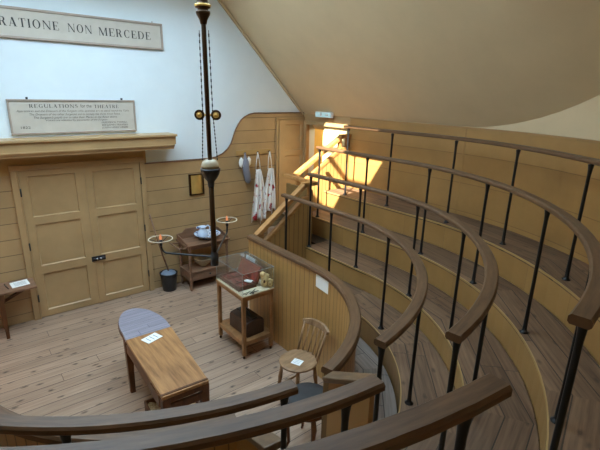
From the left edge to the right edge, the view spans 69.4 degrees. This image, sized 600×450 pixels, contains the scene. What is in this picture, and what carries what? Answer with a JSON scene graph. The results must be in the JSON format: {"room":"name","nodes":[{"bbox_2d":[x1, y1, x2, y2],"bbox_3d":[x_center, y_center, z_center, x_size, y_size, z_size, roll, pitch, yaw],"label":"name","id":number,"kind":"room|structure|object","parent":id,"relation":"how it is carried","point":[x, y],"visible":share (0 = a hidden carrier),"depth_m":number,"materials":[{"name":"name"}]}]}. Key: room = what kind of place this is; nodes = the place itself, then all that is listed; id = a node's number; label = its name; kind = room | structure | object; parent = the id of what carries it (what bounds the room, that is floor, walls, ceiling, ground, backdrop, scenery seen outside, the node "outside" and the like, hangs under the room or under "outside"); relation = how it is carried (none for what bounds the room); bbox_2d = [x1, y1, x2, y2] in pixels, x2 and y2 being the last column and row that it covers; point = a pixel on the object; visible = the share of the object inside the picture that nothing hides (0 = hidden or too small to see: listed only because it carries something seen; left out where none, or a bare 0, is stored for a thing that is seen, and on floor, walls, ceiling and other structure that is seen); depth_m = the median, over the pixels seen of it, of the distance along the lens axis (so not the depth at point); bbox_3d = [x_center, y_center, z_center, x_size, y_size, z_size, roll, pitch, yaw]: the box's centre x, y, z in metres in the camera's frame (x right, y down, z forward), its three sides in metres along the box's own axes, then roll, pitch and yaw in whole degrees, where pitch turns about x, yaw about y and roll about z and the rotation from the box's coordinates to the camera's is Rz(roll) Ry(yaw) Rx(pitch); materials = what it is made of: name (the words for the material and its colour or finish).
{"room":"old operating theatre","nodes":[
{"label":"old operating theatre","id":0,"kind":"room"},
{"bbox_2d":[0,0,314,327],"bbox_3d":[-3.088,-0.907,5.526,8.500,4.500,0.140,-12,21,-37],"label":"wall","id":1,"kind":"structure","parent":0,"point":[164,86],"depth_m":6.28,"materials":[{"name":"white paint"}]},
{"bbox_2d":[0,151,145,176],"bbox_3d":[-3.977,-0.614,4.800,4.540,0.260,0.018,-12,21,-37],"label":"trim","id":2,"kind":"structure","parent":1,"relation":"attached to","point":[4,163],"depth_m":5.52,"materials":[{"name":"paint"}]},
{"bbox_2d":[8,157,154,319],"bbox_3d":[-2.864,0.151,5.931,1.610,2.050,0.086,-12,21,-37],"label":"door","id":3,"kind":"structure","parent":1,"relation":"in","point":[84,228],"depth_m":5.87,"materials":[{"name":"paint"}]},
{"bbox_2d":[0,5,163,49],"bbox_3d":[-3.096,-2.316,4.971,3.120,0.353,0.030,-12,21,-37],"label":"wall plaque","id":4,"kind":"object","parent":1,"relation":"attached to","point":[15,22],"visible":1,"depth_m":5.26,"materials":[{"name":"painted wood"}]},
{"bbox_2d":[0,132,176,158],"bbox_3d":[-3.498,-0.858,4.909,4.300,0.205,0.327,-12,21,-37],"label":"wall shelf","id":5,"kind":"object","parent":1,"relation":"attached to","point":[10,148],"visible":1,"depth_m":5.37,"materials":[{"name":"paint"}]},
{"bbox_2d":[6,97,136,134],"bbox_3d":[-2.829,-1.391,5.495,1.465,0.435,0.028,-12,21,-37],"label":"board","id":6,"kind":"object","parent":5,"relation":"on","point":[26,116],"visible":1,"depth_m":5.43,"materials":[{"name":"painted wood"}]},
{"bbox_2d":[188,173,203,195],"bbox_3d":[-1.609,-0.632,6.734,0.245,0.330,0.028,-12,21,-37],"label":"picture frame","id":7,"kind":"object","parent":1,"relation":"attached to","point":[196,181],"visible":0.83,"depth_m":6.72,"materials":[{"name":"black wood"}]},
{"bbox_2d":[144,112,303,163],"bbox_3d":[-1.081,-1.437,6.934,2.905,0.703,0.022,-12,21,-37],"label":"trim","id":8,"kind":"structure","parent":1,"relation":"attached to","point":[254,112],"depth_m":6.94,"materials":[{"name":"brown wood"}]},
{"bbox_2d":[236,148,270,155],"bbox_3d":[-0.754,-1.217,7.230,0.700,0.080,0.071,-12,21,-37],"label":"peg rail","id":9,"kind":"object","parent":1,"relation":"attached to","point":[254,151],"visible":1,"depth_m":7.23,"materials":[{"name":"paint"}]},
{"bbox_2d":[239,153,250,182],"bbox_3d":[-0.907,-0.935,7.151,0.235,0.515,0.117,-12,21,-37],"label":"cloth towel","id":10,"kind":"object","parent":9,"relation":"hanging from","point":[244,163],"visible":1,"depth_m":7.12,"materials":[{"name":"grey fabric"}]},
{"bbox_2d":[251,152,265,223],"bbox_3d":[-0.715,-0.620,7.420,0.314,1.250,0.065,-12,21,-37],"label":"apron","id":11,"kind":"object","parent":9,"relation":"hanging from","point":[258,212],"visible":1,"depth_m":7.47,"materials":[{"name":"fabric"}]},
{"bbox_2d":[263,151,275,213],"bbox_3d":[-0.541,-0.723,7.532,0.275,1.110,0.065,-12,21,-37],"label":"apron","id":12,"kind":"object","parent":9,"relation":"hanging from","point":[270,202],"visible":1,"depth_m":7.58,"materials":[{"name":"fabric"}]},
{"bbox_2d":[217,0,303,114],"bbox_3d":[-0.623,-2.675,6.928,1.797,1.797,0.045,-12,21,-37],"label":"trim","id":13,"kind":"structure","parent":1,"relation":"attached to","point":[219,1],"depth_m":6.86,"materials":[{"name":"beige paint"}]},
{"bbox_2d":[275,117,304,208],"bbox_3d":[-0.176,-1.106,7.771,0.618,1.610,0.042,-12,21,-37],"label":"door","id":14,"kind":"structure","parent":1,"relation":"in","point":[289,131],"depth_m":7.68,"materials":[{"name":"paint"}]},
{"bbox_2d":[0,268,539,449],"bbox_3d":[-0.798,2.046,3.596,8.800,0.120,7.350,-12,21,-37],"label":"floor","id":15,"kind":"structure","parent":0,"point":[71,362],"depth_m":4.97,"materials":[{"name":"brown wood"}]},
{"bbox_2d":[0,277,36,338],"bbox_3d":[-3.719,1.077,5.295,0.905,0.610,0.351,-12,21,-37],"label":"side table","id":16,"kind":"object","parent":15,"relation":"on","point":[3,290],"visible":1,"depth_m":5.27,"materials":[{"name":"brown wood"}]},
{"bbox_2d":[9,279,29,287],"bbox_3d":[-3.489,0.730,5.393,0.185,0.004,0.201,17,23,41],"label":"paper sheet","id":17,"kind":"object","parent":16,"relation":"on","point":[22,282],"visible":1,"depth_m":5.39,"materials":[{"name":"white paper"}]},
{"bbox_2d":[0,405,236,449],"bbox_3d":[-1.806,1.503,2.966,2.989,1.237,0.701,10,19,27],"label":"barrier","id":18,"kind":"object","parent":15,"relation":"on","point":[6,440],"visible":0.23,"depth_m":2.31,"materials":[{"name":"paint"}]},
{"bbox_2d":[118,308,209,408],"bbox_3d":[-1.393,1.429,4.243,0.467,0.656,1.642,-11,21,-34],"label":"table","id":19,"kind":"object","parent":15,"relation":"on","point":[170,372],"visible":0.89,"depth_m":3.90,"materials":[{"name":"brown wood"}]},
{"bbox_2d":[141,333,162,343],"bbox_3d":[-1.438,1.098,4.209,0.116,0.004,0.166,12,20,32],"label":"label card","id":20,"kind":"object","parent":19,"relation":"on","point":[154,336],"visible":1,"depth_m":4.20,"materials":[{"name":"white paper"}]},
{"bbox_2d":[159,269,177,291],"bbox_3d":[-2.018,0.852,6.685,0.270,0.310,0.282,-12,21,-37],"label":"bucket","id":21,"kind":"object","parent":15,"relation":"on","point":[168,278],"visible":0.98,"depth_m":6.61,"materials":[{"name":"black paint"}]},
{"bbox_2d":[149,214,168,270],"bbox_3d":[-2.114,0.274,6.504,0.234,0.905,0.033,-2,17,-10],"label":"stick","id":22,"kind":"object","parent":21,"relation":"in","point":[149,214],"visible":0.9,"depth_m":6.49,"materials":[{"name":"brown wood"}]},
{"bbox_2d":[144,395,199,410],"bbox_3d":[-1.140,1.778,4.036,0.440,0.120,0.600,-10,20,-33],"label":"box","id":23,"kind":"object","parent":15,"relation":"on","point":[150,404],"visible":0.13,"depth_m":4.13,"materials":[{"name":"brown wood"}]},
{"bbox_2d":[169,224,229,290],"bbox_3d":[-1.569,0.508,6.847,0.841,0.895,0.415,-12,21,-37],"label":"washstand","id":24,"kind":"object","parent":15,"relation":"on","point":[191,271],"visible":0.77,"depth_m":6.78,"materials":[{"name":"brown wood"}]},
{"bbox_2d":[178,224,216,238],"bbox_3d":[-1.637,0.096,6.923,0.700,0.155,0.018,-12,21,-37],"label":"backsplash","id":25,"kind":"structure","parent":24,"relation":"attached to","point":[188,232],"depth_m":6.83,"materials":[{"name":"brown wood"}]},
{"bbox_2d":[193,253,210,265],"bbox_3d":[-1.541,0.571,6.894,0.320,0.137,0.320,-12,21,-37],"label":"bowl","id":26,"kind":"object","parent":24,"relation":"on","point":[202,261],"visible":0.88,"depth_m":6.86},
{"bbox_2d":[179,258,228,273],"bbox_3d":[-1.527,0.643,6.929,0.680,0.020,0.390,-12,21,-37],"label":"shelf","id":27,"kind":"object","parent":24,"relation":"attached to","point":[196,268],"depth_m":6.83,"materials":[{"name":"brown wood"}]},
{"bbox_2d":[194,229,219,239],"bbox_3d":[-1.461,0.166,6.830,0.412,0.084,0.412,-12,21,-37],"label":"basin","id":28,"kind":"object","parent":24,"relation":"on","point":[208,237],"visible":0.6,"depth_m":6.85,"materials":[{"name":"white ceramic"}]},
{"bbox_2d":[196,225,209,238],"bbox_3d":[-1.509,0.102,6.759,0.197,0.198,0.170,1,17,-2],"label":"water jug","id":29,"kind":"object","parent":28,"relation":"in","point":[202,232],"visible":0.91,"depth_m":6.71,"materials":[{"name":"white ceramic"}]},
{"bbox_2d":[216,279,273,358],"bbox_3d":[-0.666,1.075,5.224,0.430,0.796,0.620,-12,21,-37],"label":"display table","id":30,"kind":"object","parent":15,"relation":"on","point":[224,325],"visible":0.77,"depth_m":5.08,"materials":[{"name":"brown wood"}]},
{"bbox_2d":[216,251,273,297],"bbox_3d":[-0.649,0.563,5.068,0.415,0.271,0.605,-12,21,-37],"label":"glass case","id":31,"kind":"object","parent":30,"relation":"on","point":[259,287],"visible":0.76,"depth_m":4.95,"materials":[{"name":"glass"}]},
{"bbox_2d":[220,256,262,291],"bbox_3d":[-0.697,0.567,5.101,0.325,0.225,0.440,-12,21,-37],"label":"chest","id":32,"kind":"object","parent":31,"relation":"in","point":[246,266],"visible":0.91,"depth_m":5.10,"materials":[{"name":"brown wood"}]},
{"bbox_2d":[246,255,255,262],"bbox_3d":[-0.612,0.504,5.299,0.036,0.235,0.200,-12,21,-37],"label":"folded paper","id":33,"kind":"object","parent":31,"relation":"in","point":[247,256],"visible":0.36,"depth_m":5.28,"materials":[{"name":"white paper"}]},
{"bbox_2d":[260,271,268,286],"bbox_3d":[-0.410,0.627,4.995,0.103,0.199,0.106,9,18,23],"label":"bone","id":34,"kind":"object","parent":31,"relation":"in","point":[264,276],"visible":1,"depth_m":4.96,"materials":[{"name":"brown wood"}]},
{"bbox_2d":[268,278,272,286],"bbox_3d":[-0.345,0.666,4.999,0.062,0.120,0.063,9,18,23],"label":"bone","id":35,"kind":"object","parent":31,"relation":"in","point":[270,280],"visible":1,"depth_m":4.98,"materials":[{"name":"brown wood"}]},
{"bbox_2d":[219,318,272,344],"bbox_3d":[-0.670,1.250,5.278,0.410,0.020,0.600,-12,21,-37],"label":"shelf","id":36,"kind":"object","parent":30,"relation":"attached to","point":[225,325],"depth_m":5.13,"materials":[{"name":"brown wood"}]},
{"bbox_2d":[230,307,263,337],"bbox_3d":[-0.642,1.119,5.205,0.250,0.273,0.380,-13,22,-39],"label":"box","id":37,"kind":"object","parent":30,"relation":"on","point":[254,322],"visible":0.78,"depth_m":5.12,"materials":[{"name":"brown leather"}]},
{"bbox_2d":[236,414,280,449],"bbox_3d":[-0.248,1.640,2.407,0.105,1.373,0.420,-9,20,-32],"label":"wall","id":38,"kind":"structure","parent":15,"relation":"on","point":[269,441],"depth_m":2.11,"materials":[{"name":"paint"}]},
{"bbox_2d":[254,181,312,258],"bbox_3d":[-0.208,0.356,5.856,0.929,1.825,0.085,-12,21,-37],"label":"banister","id":39,"kind":"object","parent":15,"relation":"on","point":[298,216],"visible":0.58,"depth_m":5.79,"materials":[{"name":"paint"}]},
{"bbox_2d":[283,173,317,234],"bbox_3d":[-0.026,0.203,6.375,0.081,1.825,0.741,-11,21,-35],"label":"rail","id":40,"kind":"object","parent":39,"relation":"attached to","point":[290,188],"visible":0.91,"depth_m":6.20,"materials":[{"name":"brown wood"}]},
{"bbox_2d":[277,318,329,383],"bbox_3d":[0.016,1.380,4.309,0.482,0.779,0.376,-15,23,-42],"label":"chair","id":41,"kind":"object","parent":15,"relation":"on","point":[310,360],"visible":0.73,"depth_m":4.29,"materials":[{"name":"brown wood"}]},
{"bbox_2d":[291,358,303,365],"bbox_3d":[-0.027,1.335,4.221,0.099,0.004,0.087,10,19,26],"label":"label card","id":42,"kind":"object","parent":41,"relation":"on","point":[295,361],"visible":1,"depth_m":4.21,"materials":[{"name":"white paper"}]},
{"bbox_2d":[247,234,361,438],"bbox_3d":[0.044,1.107,4.417,0.659,1.237,2.933,-4,18,-16],"label":"barrier","id":43,"kind":"object","parent":15,"relation":"on","point":[296,296],"visible":0.8,"depth_m":4.70,"materials":[{"name":"paint"}]},
{"bbox_2d":[316,274,328,293],"bbox_3d":[0.226,0.601,4.424,0.005,0.142,0.224,-9,20,-30],"label":"card","id":44,"kind":"object","parent":43,"relation":"attached to","point":[321,283],"visible":0.86,"depth_m":4.42,"materials":[{"name":"white paper"}]},
{"bbox_2d":[286,382,322,446],"bbox_3d":[0.067,1.687,3.753,0.410,0.501,0.410,-12,21,-37],"label":"round stool","id":45,"kind":"object","parent":15,"relation":"on","point":[307,389],"visible":0.33,"depth_m":3.71,"materials":[{"name":"leather"}]},
{"bbox_2d":[322,371,381,436],"bbox_3d":[0.299,1.514,2.833,0.105,1.392,0.377,-15,23,-43],"label":"wall","id":46,"kind":"structure","parent":15,"relation":"on","point":[361,413],"depth_m":2.67,"materials":[{"name":"paint"}]},
{"bbox_2d":[340,279,456,449],"bbox_3d":[-0.673,1.651,3.492,4.620,0.702,3.450,-12,21,-37],"label":"tier","id":47,"kind":"object","parent":15,"relation":"on","point":[431,375],"visible":0.44,"depth_m":3.90,"materials":[{"name":"paint"}]},
{"bbox_2d":[0,379,297,449],"bbox_3d":[-1.802,1.061,2.380,3.559,1.025,0.852,8,18,22],"label":"handrail","id":48,"kind":"object","parent":47,"relation":"on","point":[65,427],"visible":0.88,"depth_m":1.70,"materials":[{"name":"brown wood"}]},
{"bbox_2d":[281,193,427,421],"bbox_3d":[0.479,0.581,4.138,0.841,1.025,3.544,-2,17,-11],"label":"handrail","id":49,"kind":"object","parent":47,"relation":"on","point":[413,311],"visible":0.85,"depth_m":3.23,"materials":[{"name":"brown wood"}]},
{"bbox_2d":[305,234,538,449],"bbox_3d":[-0.712,1.182,3.415,5.500,0.242,4.490,-12,21,-37],"label":"tier","id":50,"kind":"object","parent":47,"relation":"on","point":[510,424],"visible":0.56,"depth_m":3.79,"materials":[{"name":"paint"}]},
{"bbox_2d":[0,374,384,449],"bbox_3d":[-1.796,0.936,1.969,4.125,1.022,1.009,7,18,19],"label":"handrail","id":51,"kind":"object","parent":50,"relation":"on","point":[219,433],"visible":1,"depth_m":1.36,"materials":[{"name":"brown wood"}]},
{"bbox_2d":[307,173,498,449],"bbox_3d":[0.841,0.377,4.020,0.968,1.022,4.066,-1,17,-8],"label":"handrail","id":52,"kind":"object","parent":50,"relation":"on","point":[478,313],"visible":0.95,"depth_m":2.78,"materials":[{"name":"brown wood"}]},
{"bbox_2d":[312,210,599,449],"bbox_3d":[-0.578,0.986,3.188,6.340,0.275,4.920,-12,21,-37],"label":"tier","id":53,"kind":"object","parent":50,"relation":"on","point":[540,356],"visible":0.84,"depth_m":3.50,"materials":[{"name":"paint"}]},
{"bbox_2d":[282,373,512,449],"bbox_3d":[-2.004,0.747,1.613,5.020,1.035,1.216,8,18,20],"label":"handrail","id":54,"kind":"object","parent":53,"relation":"on","point":[458,407],"visible":1,"depth_m":1.00,"materials":[{"name":"brown wood"}]},
{"bbox_2d":[315,146,599,449],"bbox_3d":[1.167,0.081,4.058,1.200,1.035,4.996,-1,17,-8],"label":"handrail","id":55,"kind":"object","parent":53,"relation":"on","point":[585,314],"visible":0.98,"depth_m":2.44,"materials":[{"name":"brown wood"}]},
{"bbox_2d":[324,187,599,364],"bbox_3d":[-0.405,0.779,2.906,7.410,0.296,5.455,-12,21,-37],"label":"tier","id":56,"kind":"object","parent":53,"relation":"on","point":[516,260],"visible":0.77,"depth_m":4.54,"materials":[{"name":"paint"}]},
{"bbox_2d":[343,125,599,280],"bbox_3d":[1.593,-0.165,3.910,1.341,1.023,5.602,-1,17,-6],"label":"handrail","id":57,"kind":"object","parent":56,"relation":"on","point":[591,162],"visible":0.96,"depth_m":4.38,"materials":[{"name":"brown wood"}]},
{"bbox_2d":[314,129,322,168],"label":"door","id":58,"kind":"structure","parent":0,"point":[318,141],"depth_m":8.18,"materials":[{"name":"paint"}]},
{"bbox_2d":[304,113,350,245],"bbox_3d":[0.447,-0.599,7.698,0.100,2.710,1.210,-12,21,-37],"label":"wall","id":59,"kind":"structure","parent":0,"point":[308,117],"depth_m":7.42,"materials":[{"name":"paint"}]},
{"bbox_2d":[315,111,333,117],"bbox_3d":[0.400,-1.835,7.211,0.063,0.090,0.400,-12,21,-37],"label":"exit sign","id":60,"kind":"object","parent":59,"relation":"attached to","point":[317,114],"visible":1,"depth_m":7.16,"materials":[{"name":"white plastic"}]},
{"bbox_2d":[303,120,347,177],"bbox_3d":[0.410,-0.987,7.528,0.035,1.550,1.150,-12,21,-37],"label":"trim","id":61,"kind":"structure","parent":59,"relation":"attached to","point":[305,121],"depth_m":7.69,"materials":[{"name":"paint"}]},
{"bbox_2d":[322,126,346,161],"bbox_3d":[0.590,-0.917,7.399,0.040,1.480,0.620,-12,21,-37],"label":"door","id":62,"kind":"structure","parent":59,"relation":"in","point":[329,133],"depth_m":7.30,"materials":[{"name":"beige paint"}]},
{"bbox_2d":[354,338,396,421],"bbox_3d":[0.275,1.303,4.422,0.929,0.030,3.233,-3,18,-15],"label":"floor","id":63,"kind":"structure","parent":0,"point":[366,360],"depth_m":4.10,"materials":[{"name":"brown wood"}]},
{"bbox_2d":[221,0,599,129],"bbox_3d":[-0.655,-1.305,2.663,8.160,2.160,7.000,-12,21,-37],"label":"ceiling","id":64,"kind":"structure","parent":0,"point":[467,63],"depth_m":4.80,"materials":[{"name":"paint"}]},
{"bbox_2d":[148,0,236,265],"bbox_3d":[-0.778,-1.111,3.209,0.617,2.715,0.807,4,17,9],"label":"lamp","id":65,"kind":"object","parent":64,"relation":"hanging from","point":[210,170],"visible":1,"depth_m":2.98,"materials":[{"name":"brown metal"}]},
{"bbox_2d":[347,119,599,264],"bbox_3d":[-0.395,0.123,2.713,7.476,1.110,5.538,-12,21,-37],"label":"wall","id":66,"kind":"structure","parent":0,"point":[559,181],"depth_m":5.13,"materials":[{"name":"beige wood"}]},
{"bbox_2d":[455,129,466,213],"bbox_3d":[2.041,-0.668,5.487,0.005,1.088,0.019,-10,20,-34],"label":"trim","id":67,"kind":"structure","parent":66,"relation":"attached to","point":[466,129],"depth_m":5.49,"materials":[{"name":"paint"}]},
{"bbox_2d":[350,117,599,143],"bbox_3d":[-0.382,-0.411,2.551,7.476,0.023,5.538,-12,21,-37],"label":"trim","id":68,"kind":"structure","parent":66,"relation":"attached to","point":[452,126],"depth_m":4.99,"materials":[{"name":"paint"}]},
{"bbox_2d":[347,95,599,365],"bbox_3d":[-0.360,0.001,2.635,7.680,4.470,5.640,-12,21,-37],"label":"wall","id":69,"kind":"structure","parent":0,"point":[582,120],"depth_m":4.21,"materials":[{"name":"beige paint"}]},
{"bbox_3d":[0.684,-0.287,7.998,1.930,0.050,1.148,-12,21,-37],"label":"floor","id":70,"kind":"structure","parent":0,"visible":0},
{"bbox_2d":[293,134,351,210],"bbox_3d":[0.346,-0.666,6.794,1.122,1.460,0.085,-12,21,-37],"label":"banister","id":71,"kind":"object","parent":70,"relation":"on","point":[334,165],"visible":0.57,"depth_m":6.79,"materials":[{"name":"paint"}]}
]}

